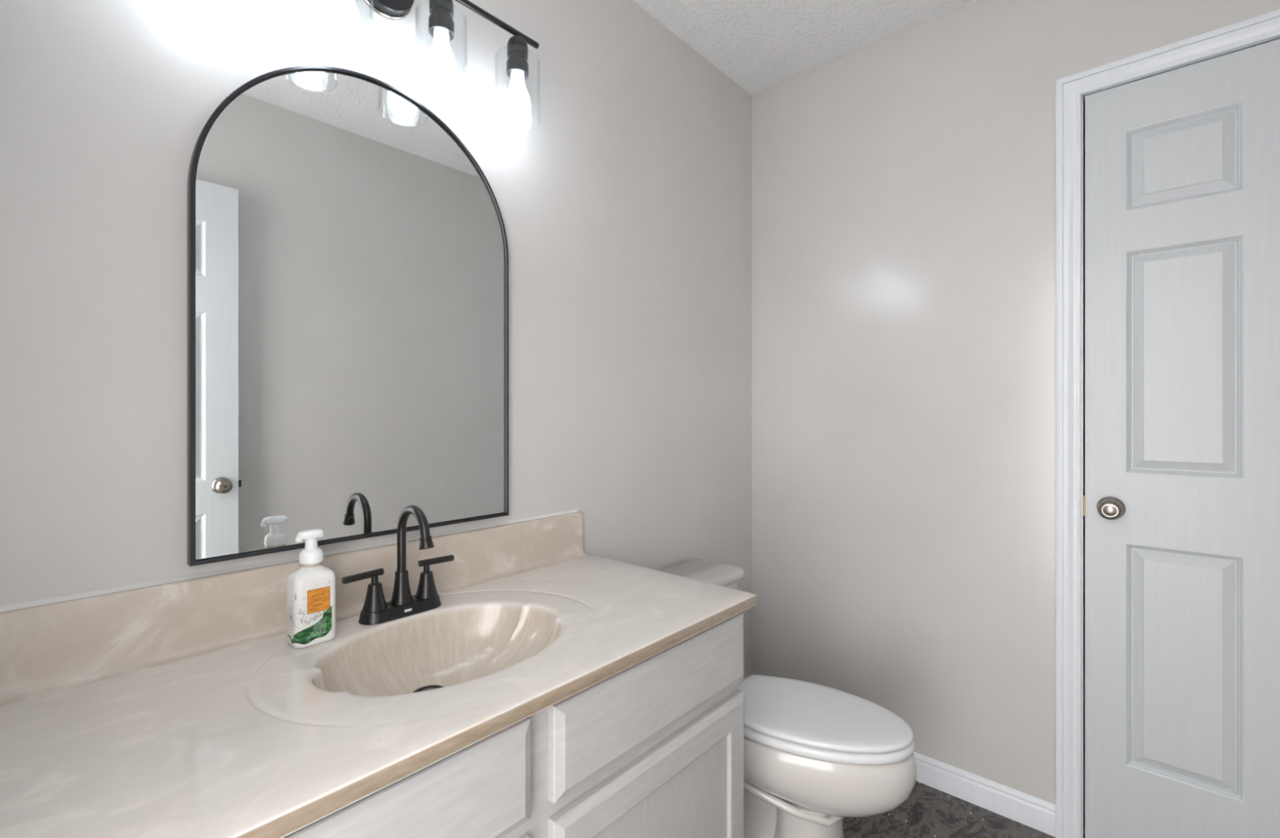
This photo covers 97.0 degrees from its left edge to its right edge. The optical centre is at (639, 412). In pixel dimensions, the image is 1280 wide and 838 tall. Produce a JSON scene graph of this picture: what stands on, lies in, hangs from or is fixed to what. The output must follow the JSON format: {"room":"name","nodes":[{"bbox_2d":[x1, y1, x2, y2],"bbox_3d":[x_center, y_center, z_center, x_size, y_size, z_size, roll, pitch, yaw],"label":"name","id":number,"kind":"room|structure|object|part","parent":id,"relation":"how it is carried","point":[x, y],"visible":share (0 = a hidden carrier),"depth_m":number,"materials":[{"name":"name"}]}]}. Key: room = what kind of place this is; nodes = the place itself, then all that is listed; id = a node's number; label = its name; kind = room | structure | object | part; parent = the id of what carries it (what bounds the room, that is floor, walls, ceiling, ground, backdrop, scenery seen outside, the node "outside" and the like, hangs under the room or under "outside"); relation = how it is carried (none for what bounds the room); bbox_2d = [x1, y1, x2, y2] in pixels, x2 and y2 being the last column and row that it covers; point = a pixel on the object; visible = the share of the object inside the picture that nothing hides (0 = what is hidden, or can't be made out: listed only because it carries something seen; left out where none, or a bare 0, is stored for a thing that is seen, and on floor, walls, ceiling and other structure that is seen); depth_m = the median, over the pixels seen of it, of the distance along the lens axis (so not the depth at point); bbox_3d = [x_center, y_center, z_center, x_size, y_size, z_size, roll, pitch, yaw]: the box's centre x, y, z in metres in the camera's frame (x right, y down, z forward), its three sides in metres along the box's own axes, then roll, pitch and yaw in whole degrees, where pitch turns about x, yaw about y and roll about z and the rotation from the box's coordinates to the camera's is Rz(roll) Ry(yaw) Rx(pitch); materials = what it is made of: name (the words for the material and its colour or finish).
{"room":"bathroom","nodes":[
{"label":"bathroom","id":0,"kind":"room"},
{"bbox_2d":[0,0,751,679],"bbox_3d":[-0.315,-0.035,1.485,0.120,2.438,2.377,0,0,42],"label":"wall","id":1,"kind":"structure","parent":0,"point":[624,195],"depth_m":1.29,"materials":[{"name":"beige paint"}]},
{"bbox_2d":[0,511,588,706],"bbox_3d":[-0.559,0.327,1.087,0.046,0.116,1.215,0,0,42],"label":"backsplash","id":2,"kind":"structure","parent":1,"relation":"attached to","point":[48,648],"depth_m":0.92,"materials":[{"name":"beige stone"}]},
{"bbox_2d":[186,65,508,565],"bbox_3d":[-0.526,-0.209,1.140,0.024,0.910,0.607,0,0,42],"label":"arched mirror","id":3,"kind":"object","parent":1,"relation":"attached to","point":[348,252],"visible":1,"depth_m":1.08,"materials":[{"name":"black metal"}]},
{"bbox_2d":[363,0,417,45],"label":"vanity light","id":4,"kind":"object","parent":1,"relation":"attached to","point":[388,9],"depth_m":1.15,"materials":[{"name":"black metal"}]},
{"bbox_3d":[-0.525,-0.872,1.154,0.007,0.124,0.124,0,0,42],"label":"wall plate","id":5,"kind":"part","parent":4,"relation":"part of","materials":[{"name":"black metal"}]},
{"bbox_2d":[426,0,538,126],"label":"vanity light","id":6,"kind":"object","parent":1,"relation":"attached to","point":[441,65],"depth_m":1.20,"materials":[{"name":"white glass"}]},
{"bbox_3d":[-0.402,-0.734,1.147,0.100,0.147,0.100,0,0,42],"label":"lamp shade","id":7,"kind":"part","parent":6,"relation":"part of","materials":[{"name":"clear glass"}]},
{"bbox_2d":[426,0,457,92],"bbox_3d":[-0.402,-0.754,1.147,0.060,0.203,0.060,0,0,42],"label":"bulb","id":8,"kind":"object","parent":6,"relation":"attached to","point":[441,65],"depth_m":1.13,"materials":[{"name":"white glass"}]},
{"bbox_2d":[503,34,530,126],"bbox_3d":[-0.278,-0.754,1.286,0.060,0.203,0.060,0,0,42],"label":"bulb","id":9,"kind":"object","parent":6,"relation":"attached to","point":[517,105],"depth_m":1.27,"materials":[{"name":"white glass"}]},
{"bbox_3d":[-0.278,-0.734,1.286,0.100,0.147,0.100,0,0,42],"label":"lamp shade","id":10,"kind":"part","parent":6,"relation":"part of","materials":[{"name":"clear glass"}]},
{"label":"vanity light","id":11,"kind":"object","parent":1,"relation":"attached to","visible":0},
{"bbox_2d":[323,0,360,48],"bbox_3d":[-0.529,-0.754,1.006,0.060,0.203,0.060,0,0,42],"label":"bulb","id":12,"kind":"object","parent":11,"relation":"attached to","point":[341,18],"depth_m":0.99,"materials":[{"name":"white glass"}]},
{"bbox_2d":[632,0,976,95],"bbox_3d":[0.296,-1.304,0.938,1.759,0.100,2.377,0,0,42],"label":"ceiling","id":13,"kind":"structure","parent":0,"point":[761,46],"depth_m":1.84,"materials":[{"name":"white paint"}]},
{"bbox_2d":[843,780,1084,837],"bbox_3d":[0.096,1.234,0.715,2.119,0.100,3.937,0,0,42],"label":"floor","id":14,"kind":"structure","parent":0,"point":[929,811],"depth_m":1.64,"materials":[{"name":"tile"}]},
{"bbox_2d":[283,612,743,837],"bbox_3d":[-0.377,0.796,0.925,0.532,0.776,1.216,0,0,42],"label":"vanity cabinet","id":15,"kind":"object","parent":14,"relation":"on","point":[654,748],"visible":0.8,"depth_m":0.89,"materials":[{"name":"white paint"}]},
{"bbox_2d":[0,509,756,837],"bbox_3d":[-0.367,0.395,0.926,0.548,0.264,1.232,0,0,42],"label":"countertop","id":16,"kind":"structure","parent":15,"relation":"on","point":[181,706],"depth_m":0.81,"materials":[{"name":"beige stone"}]},
{"bbox_2d":[286,528,335,648],"bbox_3d":[-0.555,0.291,0.957,0.056,0.186,0.064,0,0,42],"label":"soap bottle","id":17,"kind":"object","parent":16,"relation":"on","point":[311,588],"visible":1,"depth_m":0.94,"materials":[{"name":"white plastic"}]},
{"bbox_2d":[342,504,454,624],"bbox_3d":[-0.456,0.278,1.086,0.162,0.211,0.157,0,0,-4],"label":"faucet","id":18,"kind":"object","parent":16,"relation":"on","point":[375,610],"visible":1,"depth_m":1.07,"materials":[{"name":"black metal"}]},
{"bbox_3d":[-0.506,0.298,1.035,0.013,0.013,0.073,0,0,35],"label":"lever","id":19,"kind":"part","parent":18,"relation":"part of","materials":[{"name":"black metal"}]},
{"bbox_3d":[-0.493,0.331,1.053,0.042,0.067,0.042,0,0,42],"label":"handle","id":20,"kind":"part","parent":18,"relation":"part of","materials":[{"name":"black metal"}]},
{"bbox_3d":[-0.459,0.374,1.091,0.056,0.020,0.156,0,0,42],"label":"plate","id":21,"kind":"part","parent":18,"relation":"part of","materials":[{"name":"black metal"}]},
{"bbox_3d":[-0.459,0.334,1.091,0.041,0.061,0.041,0,0,42],"label":"spout","id":22,"kind":"part","parent":18,"relation":"part of","materials":[{"name":"black metal"}]},
{"bbox_3d":[-0.424,0.239,1.060,0.110,0.133,0.017,0,0,42],"label":"spout","id":23,"kind":"part","parent":18,"relation":"part of","materials":[{"name":"black metal"}]},
{"bbox_3d":[-0.425,0.331,1.129,0.042,0.067,0.042,0,0,42],"label":"handle","id":24,"kind":"part","parent":18,"relation":"part of","materials":[{"name":"black metal"}]},
{"bbox_3d":[-0.411,0.298,1.143,0.070,0.013,0.013,0,0,-42],"label":"lever","id":25,"kind":"part","parent":18,"relation":"part of","materials":[{"name":"black metal"}]},
{"bbox_3d":[-0.368,0.494,0.551,0.020,0.141,0.641,0,0,42],"label":"drawer","id":26,"kind":"part","parent":15,"relation":"part of","materials":[{"name":"white paint"}]},
{"bbox_3d":[-0.260,0.835,0.671,0.020,0.488,0.320,0,0,42],"label":"door","id":27,"kind":"part","parent":15,"relation":"part of","materials":[{"name":"white paint"}]},
{"bbox_3d":[-0.201,0.751,0.768,0.019,0.686,1.216,0,0,42],"label":"frame","id":28,"kind":"part","parent":15,"relation":"part of","materials":[{"name":"white paint"}]},
{"bbox_3d":[0.046,0.494,1.013,0.020,0.141,0.517,0,0,42],"label":"drawer","id":29,"kind":"part","parent":15,"relation":"part of","materials":[{"name":"white paint"}]},
{"bbox_3d":[0.046,0.835,1.013,0.020,0.488,0.517,0,0,42],"label":"door","id":30,"kind":"part","parent":15,"relation":"part of","materials":[{"name":"white paint"}]},
{"bbox_3d":[0.043,0.835,1.016,0.012,0.372,0.401,0,0,42],"label":"door panel","id":31,"kind":"part","parent":15,"relation":"part of","materials":[{"name":"white paint"}]},
{"bbox_2d":[658,558,916,837],"bbox_3d":[0.319,0.841,1.520,0.749,0.686,0.504,0,0,42],"label":"toilet","id":32,"kind":"object","parent":14,"relation":"on","point":[816,756],"visible":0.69,"depth_m":1.36,"materials":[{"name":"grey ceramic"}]},
{"bbox_3d":[0.112,0.515,1.705,0.195,0.034,0.504,0,0,42],"label":"tank lid","id":33,"kind":"part","parent":32,"relation":"part of","materials":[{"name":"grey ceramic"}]},
{"bbox_3d":[0.106,0.667,1.710,0.178,0.271,0.479,0,0,42],"label":"tank","id":34,"kind":"part","parent":32,"relation":"part of","materials":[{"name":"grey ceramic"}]},
{"bbox_3d":[0.440,0.763,1.442,0.450,0.018,0.315,0,0,42],"label":"lid","id":35,"kind":"part","parent":32,"relation":"part of","materials":[{"name":"white plastic"}]},
{"bbox_3d":[0.333,0.893,1.519,0.738,0.181,0.318,0,0,33],"label":"bowl","id":36,"kind":"part","parent":32,"relation":"part of","materials":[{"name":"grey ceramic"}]},
{"bbox_3d":[0.440,0.788,1.442,0.454,0.024,0.320,0,0,42],"label":"seat","id":37,"kind":"part","parent":32,"relation":"part of","materials":[{"name":"white plastic"}]},
{"bbox_2d":[751,0,1279,837],"bbox_3d":[1.049,-0.035,1.779,1.519,2.438,0.120,0,0,42],"label":"wall","id":38,"kind":"structure","parent":0,"point":[904,183],"depth_m":1.82,"materials":[{"name":"beige paint"}]},
{"bbox_2d":[913,751,1055,836],"bbox_3d":[0.802,1.142,1.911,0.974,0.084,0.012,0,0,42],"label":"baseboard","id":39,"kind":"structure","parent":38,"relation":"attached to","point":[1035,812],"depth_m":1.69,"materials":[{"name":"white paint"}]},
{"bbox_2d":[1055,8,1279,837],"bbox_3d":[1.353,0.128,1.413,0.512,2.112,0.019,0,0,42],"label":"trim","id":40,"kind":"structure","parent":38,"relation":"attached to","point":[1069,89],"depth_m":1.56,"materials":[{"name":"white paint"}]},
{"bbox_2d":[1082,35,1279,837],"bbox_3d":[1.393,0.156,1.458,0.395,2.056,0.100,0,0,42],"label":"trim","id":41,"kind":"structure","parent":38,"relation":"attached to","point":[1277,37],"depth_m":1.57,"materials":[{"name":"white paint"}]},
{"bbox_2d":[1083,39,1279,837],"bbox_3d":[1.350,0.154,1.413,0.386,2.040,0.093,0,0,42],"label":"door","id":42,"kind":"structure","parent":38,"relation":"in","point":[1181,498],"depth_m":1.41,"materials":[{"name":"white paint"}]},
{"bbox_3d":[1.222,0.254,1.556,0.004,0.055,0.022,0,0,42],"label":"latch plate","id":43,"kind":"part","parent":42,"relation":"part of","materials":[{"name":"gold metal"}]},
{"bbox_3d":[1.238,0.253,1.490,0.060,0.060,0.059,0,0,42],"label":"knob","id":44,"kind":"part","parent":42,"relation":"part of","materials":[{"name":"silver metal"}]}
]}

